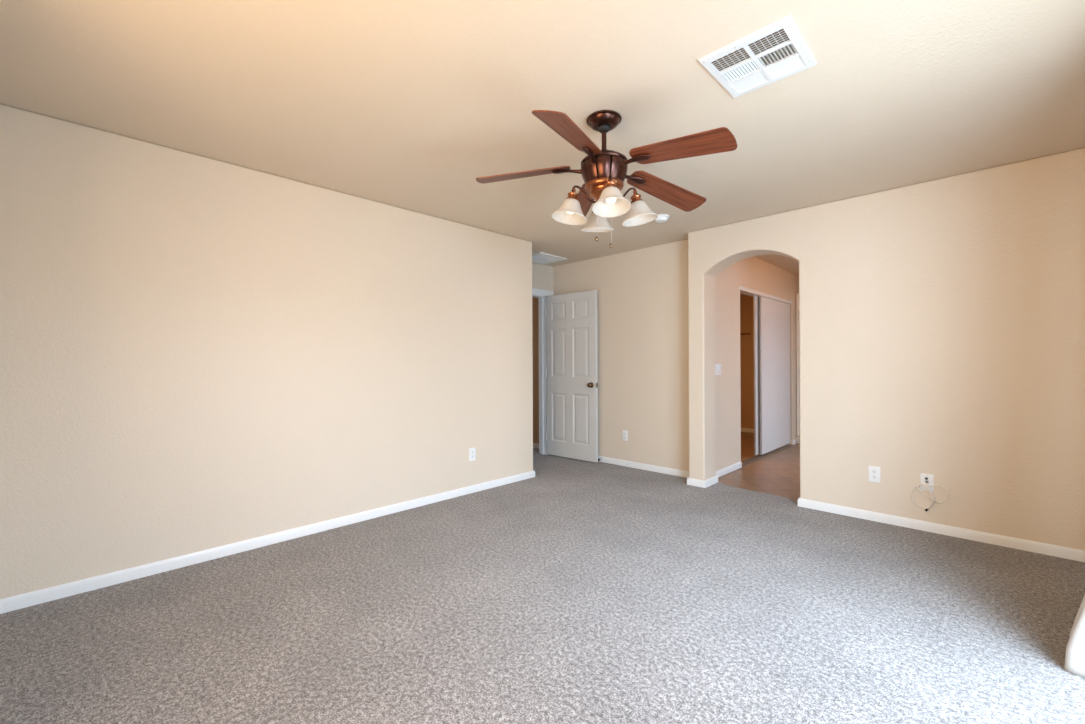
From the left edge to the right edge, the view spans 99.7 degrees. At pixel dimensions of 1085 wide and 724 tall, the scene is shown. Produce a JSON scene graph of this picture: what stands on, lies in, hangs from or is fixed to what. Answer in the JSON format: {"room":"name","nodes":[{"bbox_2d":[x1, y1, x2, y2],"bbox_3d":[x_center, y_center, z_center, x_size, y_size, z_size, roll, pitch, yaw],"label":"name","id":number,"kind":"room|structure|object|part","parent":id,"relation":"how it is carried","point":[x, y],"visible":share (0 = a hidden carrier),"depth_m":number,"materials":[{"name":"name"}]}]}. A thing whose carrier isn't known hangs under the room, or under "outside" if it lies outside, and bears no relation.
{"room":"empty bedroom","nodes":[
{"label":"empty bedroom","id":0,"kind":"room"},
{"bbox_2d":[0,104,532,598],"bbox_3d":[-1.719,-0.023,3.668,0.814,2.440,3.812,0,0,44],"label":"wall","id":1,"kind":"structure","parent":0,"point":[198,353],"depth_m":2.81,"materials":[{"name":"paint"}]},
{"bbox_2d":[0,470,534,613],"bbox_3d":[-1.612,1.164,3.680,0.711,0.066,3.674,0,0,44],"label":"baseboard","id":2,"kind":"structure","parent":1,"relation":"attached to","point":[32,598],"depth_m":2.80,"materials":[{"name":"white paint"}]},
{"bbox_2d":[469,447,475,460],"bbox_3d":[-0.640,0.843,4.181,0.010,0.118,0.072,0,0,44],"label":"wall outlet","id":3,"kind":"object","parent":1,"relation":"attached to","point":[472,451],"visible":1,"depth_m":4.18,"materials":[{"name":"white plastic"}]},
{"bbox_2d":[532,297,538,443],"bbox_3d":[-1.240,-0.022,6.097,3.279,2.440,2.200,0,0,44],"label":"wall","id":4,"kind":"structure","parent":0,"point":[535,312],"depth_m":6.34,"materials":[{"name":"paint"}]},
{"bbox_2d":[533,443,538,448],"bbox_3d":[-0.774,1.163,6.994,2.485,0.066,0.012,0,0,44],"label":"baseboard","id":5,"kind":"structure","parent":4,"relation":"attached to","point":[535,445],"depth_m":6.32,"materials":[{"name":"white paint"}]},
{"bbox_2d":[0,448,1084,723],"bbox_3d":[-0.717,1.253,3.543,7.384,0.120,5.027,0,0,44],"label":"floor","id":6,"kind":"structure","parent":0,"point":[576,591],"depth_m":2.07,"materials":[{"name":"grey carpet"}]},
{"bbox_2d":[0,0,1084,275],"bbox_3d":[0.634,-1.311,4.978,7.734,0.120,9.080,0,0,44],"label":"ceiling","id":7,"kind":"structure","parent":0,"point":[404,104],"depth_m":2.12,"materials":[{"name":"paint"}]},
{"bbox_2d":[532,252,566,264],"bbox_3d":[-0.009,-1.238,5.479,0.405,0.020,0.458,0,0,44],"label":"ceiling vent","id":8,"kind":"object","parent":7,"relation":"in","point":[542,258],"visible":0.77,"depth_m":5.45,"materials":[{"name":"white metal"}]},
{"bbox_2d":[476,110,737,247],"bbox_3d":[0.347,-0.917,2.321,1.246,0.671,1.297,0,0,44],"label":"ceiling fan","id":9,"kind":"object","parent":7,"relation":"hanging from","point":[604,171],"visible":1,"depth_m":2.28,"materials":[{"name":"brown wood"}]},
{"bbox_3d":[-0.103,-0.991,2.422,0.503,0.006,0.148,-5,12,8],"label":"blade","id":10,"kind":"part","parent":9,"relation":"part of","materials":[{"name":"brown wood"}]},
{"bbox_3d":[0.126,-0.986,1.980,0.148,0.006,0.503,17,13,24],"label":"blade","id":11,"kind":"part","parent":9,"relation":"part of","materials":[{"name":"brown wood"}]},
{"bbox_3d":[0.143,-0.777,2.332,0.185,0.094,0.185,10,-2,-9],"label":"lamp shade","id":12,"kind":"part","parent":9,"relation":"part of","materials":[{"name":"white glass"}]},
{"bbox_3d":[0.214,-0.858,2.343,0.132,0.086,0.015,0,0,-9],"label":"lamp arm","id":13,"kind":"part","parent":9,"relation":"part of","materials":[{"name":"brown metal"}]},
{"bbox_3d":[0.246,-0.969,2.776,0.148,0.006,0.503,-11,-6,-11],"label":"blade","id":14,"kind":"part","parent":9,"relation":"part of","materials":[{"name":"brown wood"}]},
{"bbox_3d":[0.304,-0.777,2.536,0.185,0.094,0.185,0,10,-5],"label":"lamp shade","id":15,"kind":"part","parent":9,"relation":"part of","materials":[{"name":"white glass"}]},
{"bbox_3d":[0.327,-0.788,2.184,0.050,0.064,0.050,0,-10,-3],"label":"bulb","id":16,"kind":"part","parent":9,"relation":"part of","materials":[{"name":"beige glass"}]},
{"bbox_3d":[0.327,-0.778,2.182,0.185,0.094,0.185,0,-10,-3],"label":"lamp shade","id":17,"kind":"part","parent":9,"relation":"part of","materials":[{"name":"white glass"}]},
{"bbox_3d":[0.424,-0.859,2.364,0.132,0.086,0.015,0,0,-3],"label":"lamp arm","id":18,"kind":"part","parent":9,"relation":"part of","materials":[{"name":"brown metal"}]},
{"bbox_3d":[0.496,-0.778,2.367,0.185,0.094,0.185,-10,0,-3],"label":"lamp shade","id":19,"kind":"part","parent":9,"relation":"part of","materials":[{"name":"white glass"}]},
{"bbox_3d":[0.690,-0.950,2.553,0.503,0.006,0.148,11,-18,-27],"label":"blade","id":20,"kind":"part","parent":9,"relation":"part of","materials":[{"name":"brown wood"}]},
{"bbox_3d":[0.616,-0.961,2.061,0.503,0.006,0.148,12,-8,44],"label":"blade","id":21,"kind":"part","parent":9,"relation":"part of","materials":[{"name":"brown wood"}]},
{"bbox_2d":[655,214,669,222],"bbox_3d":[1.024,-1.232,3.950,0.142,0.045,0.142,0,0,44],"label":"smoke detector","id":22,"kind":"object","parent":7,"relation":"attached to","point":[661,218],"visible":0.85,"depth_m":3.91,"materials":[{"name":"white plastic"}]},
{"bbox_2d":[698,15,816,97],"bbox_3d":[0.898,-1.248,1.908,0.347,0.013,0.371,0,0,44],"label":"ceiling vent","id":23,"kind":"object","parent":7,"relation":"in","point":[776,51],"visible":1,"depth_m":1.89,"materials":[{"name":"white metal"}]},
{"bbox_2d":[532,263,552,290],"bbox_3d":[-0.267,-0.027,5.658,0.115,2.440,1.065,0,0,44],"label":"wall","id":24,"kind":"structure","parent":0,"point":[542,275],"depth_m":5.86,"materials":[{"name":"paint"}]},
{"bbox_2d":[532,288,553,454],"bbox_3d":[-0.257,0.136,5.659,0.136,2.115,1.033,0,0,44],"label":"door frame","id":25,"kind":"structure","parent":24,"relation":"attached to","point":[541,294],"depth_m":5.91,"materials":[{"name":"white paint"}]},
{"bbox_3d":[-0.220,-0.885,5.620,0.021,0.075,1.033,0,0,44],"label":"head casing","id":26,"kind":"part","parent":25,"relation":"part of","materials":[{"name":"white paint"}]},
{"bbox_3d":[0.074,0.169,5.918,0.019,2.045,0.069,0,0,44],"label":"casing","id":27,"kind":"part","parent":25,"relation":"part of","materials":[{"name":"white paint"}]},
{"bbox_2d":[545,290,597,461],"bbox_3d":[0.349,0.168,5.621,0.786,2.018,0.155,0,0,41],"label":"door","id":28,"kind":"structure","parent":25,"relation":"attached to","point":[571,318],"depth_m":5.58,"materials":[{"name":"white paint"}]},
{"bbox_3d":[0.558,0.271,5.373,0.066,0.066,0.059,0,0,41],"label":"knob","id":29,"kind":"part","parent":28,"relation":"part of","materials":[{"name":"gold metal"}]},
{"bbox_2d":[553,239,688,470],"bbox_3d":[0.880,-0.032,5.367,2.164,2.440,0.120,0,0,44],"label":"wall","id":30,"kind":"structure","parent":0,"point":[643,348],"depth_m":5.08,"materials":[{"name":"paint"}]},
{"bbox_2d":[622,430,627,440],"bbox_3d":[0.940,0.840,5.221,0.072,0.118,0.010,0,0,44],"label":"wall outlet","id":31,"kind":"object","parent":30,"relation":"attached to","point":[624,432],"visible":1,"depth_m":5.22,"materials":[{"name":"white plastic"}]},
{"bbox_2d":[598,456,688,477],"bbox_3d":[0.869,1.155,5.288,1.979,0.066,0.012,0,0,44],"label":"baseboard","id":32,"kind":"structure","parent":30,"relation":"attached to","point":[659,469],"depth_m":5.03,"materials":[{"name":"white paint"}]},
{"bbox_2d":[740,293,753,428],"bbox_3d":[2.357,-0.037,6.443,1.380,2.440,3.483,0,0,44],"label":"wall","id":33,"kind":"structure","parent":0,"point":[746,302],"depth_m":7.69,"materials":[{"name":"paint"}]},
{"bbox_2d":[715,256,794,470],"bbox_3d":[2.599,-0.039,5.616,0.120,2.440,2.830,0,0,44],"label":"wall","id":34,"kind":"structure","parent":0,"point":[754,273],"depth_m":5.01,"materials":[{"name":"paint"}]},
{"bbox_2d":[715,364,720,374],"bbox_3d":[1.812,0.077,4.714,0.014,0.116,0.136,0,0,44],"label":"light switch","id":35,"kind":"object","parent":34,"relation":"attached to","point":[717,366],"visible":0.79,"depth_m":4.71,"materials":[{"name":"white plastic"}]},
{"bbox_2d":[687,428,753,487],"bbox_3d":[2.307,1.150,6.164,1.488,0.066,3.757,0,0,44],"label":"baseboard","id":36,"kind":"structure","parent":34,"relation":"attached to","point":[690,481],"depth_m":4.50,"materials":[{"name":"white paint"}]},
{"bbox_2d":[753,296,759,455],"bbox_3d":[3.012,0.165,6.037,0.018,1.960,1.190,0,0,44],"label":"door","id":37,"kind":"structure","parent":34,"relation":"in","point":[756,335],"depth_m":5.65,"materials":[{"name":"white laminate"}]},
{"bbox_3d":[3.014,0.160,6.035,0.008,1.930,1.166,0,0,44],"label":"panel","id":38,"kind":"part","parent":37,"relation":"part of","materials":[{"name":"white laminate"}]},
{"bbox_2d":[740,286,792,304],"bbox_3d":[2.839,-0.834,5.851,0.122,0.044,1.891,0,0,44],"label":"trim","id":39,"kind":"structure","parent":34,"relation":"attached to","point":[743,290],"depth_m":5.60,"materials":[{"name":"white paint"}]},
{"bbox_2d":[742,444,791,466],"bbox_3d":[2.857,1.177,5.839,0.079,0.026,1.875,0,0,44],"label":"trim","id":40,"kind":"structure","parent":34,"relation":"attached to","point":[758,457],"depth_m":5.70,"materials":[{"name":"wood"}]},
{"bbox_2d":[759,296,790,454],"bbox_3d":[3.102,0.165,6.075,0.018,1.960,1.180,0,0,44],"label":"door","id":41,"kind":"structure","parent":34,"relation":"in","point":[774,315],"depth_m":6.03,"materials":[{"name":"white laminate"}]},
{"bbox_2d":[718,432,799,500],"bbox_3d":[3.254,1.242,5.623,3.900,0.114,4.110,0,0,44],"label":"floor tile","id":42,"kind":"structure","parent":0,"point":[778,473],"depth_m":4.87,"materials":[{"name":"brown tile"}]},
{"bbox_2d":[794,274,799,438],"bbox_3d":[4.742,-0.047,6.131,2.470,2.440,0.900,0,0,44],"label":"wall","id":43,"kind":"structure","parent":0,"point":[796,278],"depth_m":6.63,"materials":[{"name":"paint"}]},
{"bbox_2d":[688,148,1084,550],"bbox_3d":[2.498,-0.040,3.553,2.784,2.440,0.265,0,0,44],"label":"wall","id":44,"kind":"structure","parent":0,"point":[942,320],"depth_m":3.14,"materials":[{"name":"paint"}]},
{"bbox_2d":[868,466,879,482],"bbox_3d":[2.463,0.833,3.398,0.072,0.118,0.010,0,0,44],"label":"wall outlet","id":45,"kind":"object","parent":44,"relation":"attached to","point":[873,471],"visible":1,"depth_m":3.40,"materials":[{"name":"white plastic"}]},
{"bbox_2d":[920,473,933,491],"bbox_3d":[2.675,0.839,3.186,0.072,0.118,0.017,0,0,44],"label":"cable plate","id":46,"kind":"object","parent":44,"relation":"attached to","point":[924,478],"visible":1,"depth_m":3.19,"materials":[{"name":"white plastic"}]},
{"bbox_2d":[910,483,948,510],"bbox_3d":[2.677,0.940,3.169,0.206,0.197,0.032,0,0,44],"label":"coaxial cable","id":47,"kind":"object","parent":46,"relation":"hanging from","point":[925,485],"visible":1,"depth_m":3.17,"materials":[{"name":"white plastic"}]},
{"bbox_2d":[798,498,1084,561],"bbox_3d":[2.787,1.145,3.266,1.677,0.066,0.277,0,0,44],"label":"baseboard","id":48,"kind":"structure","parent":44,"relation":"attached to","point":[1011,542],"depth_m":3.09,"materials":[{"name":"white paint"}]},
{"bbox_3d":[1.715,-0.980,1.048,0.101,0.022,2.300,0,0,44],"label":"curtain rod","id":49,"kind":"object","parent":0,"visible":0},
{"bbox_2d":[1064,594,1084,677],"bbox_3d":[2.193,0.103,1.741,0.303,2.148,0.368,0,0,44],"label":"drape","id":50,"kind":"object","parent":49,"relation":"hanging from","point":[1075,648],"visible":1,"depth_m":1.72,"materials":[{"name":"white fabric"}]}
]}

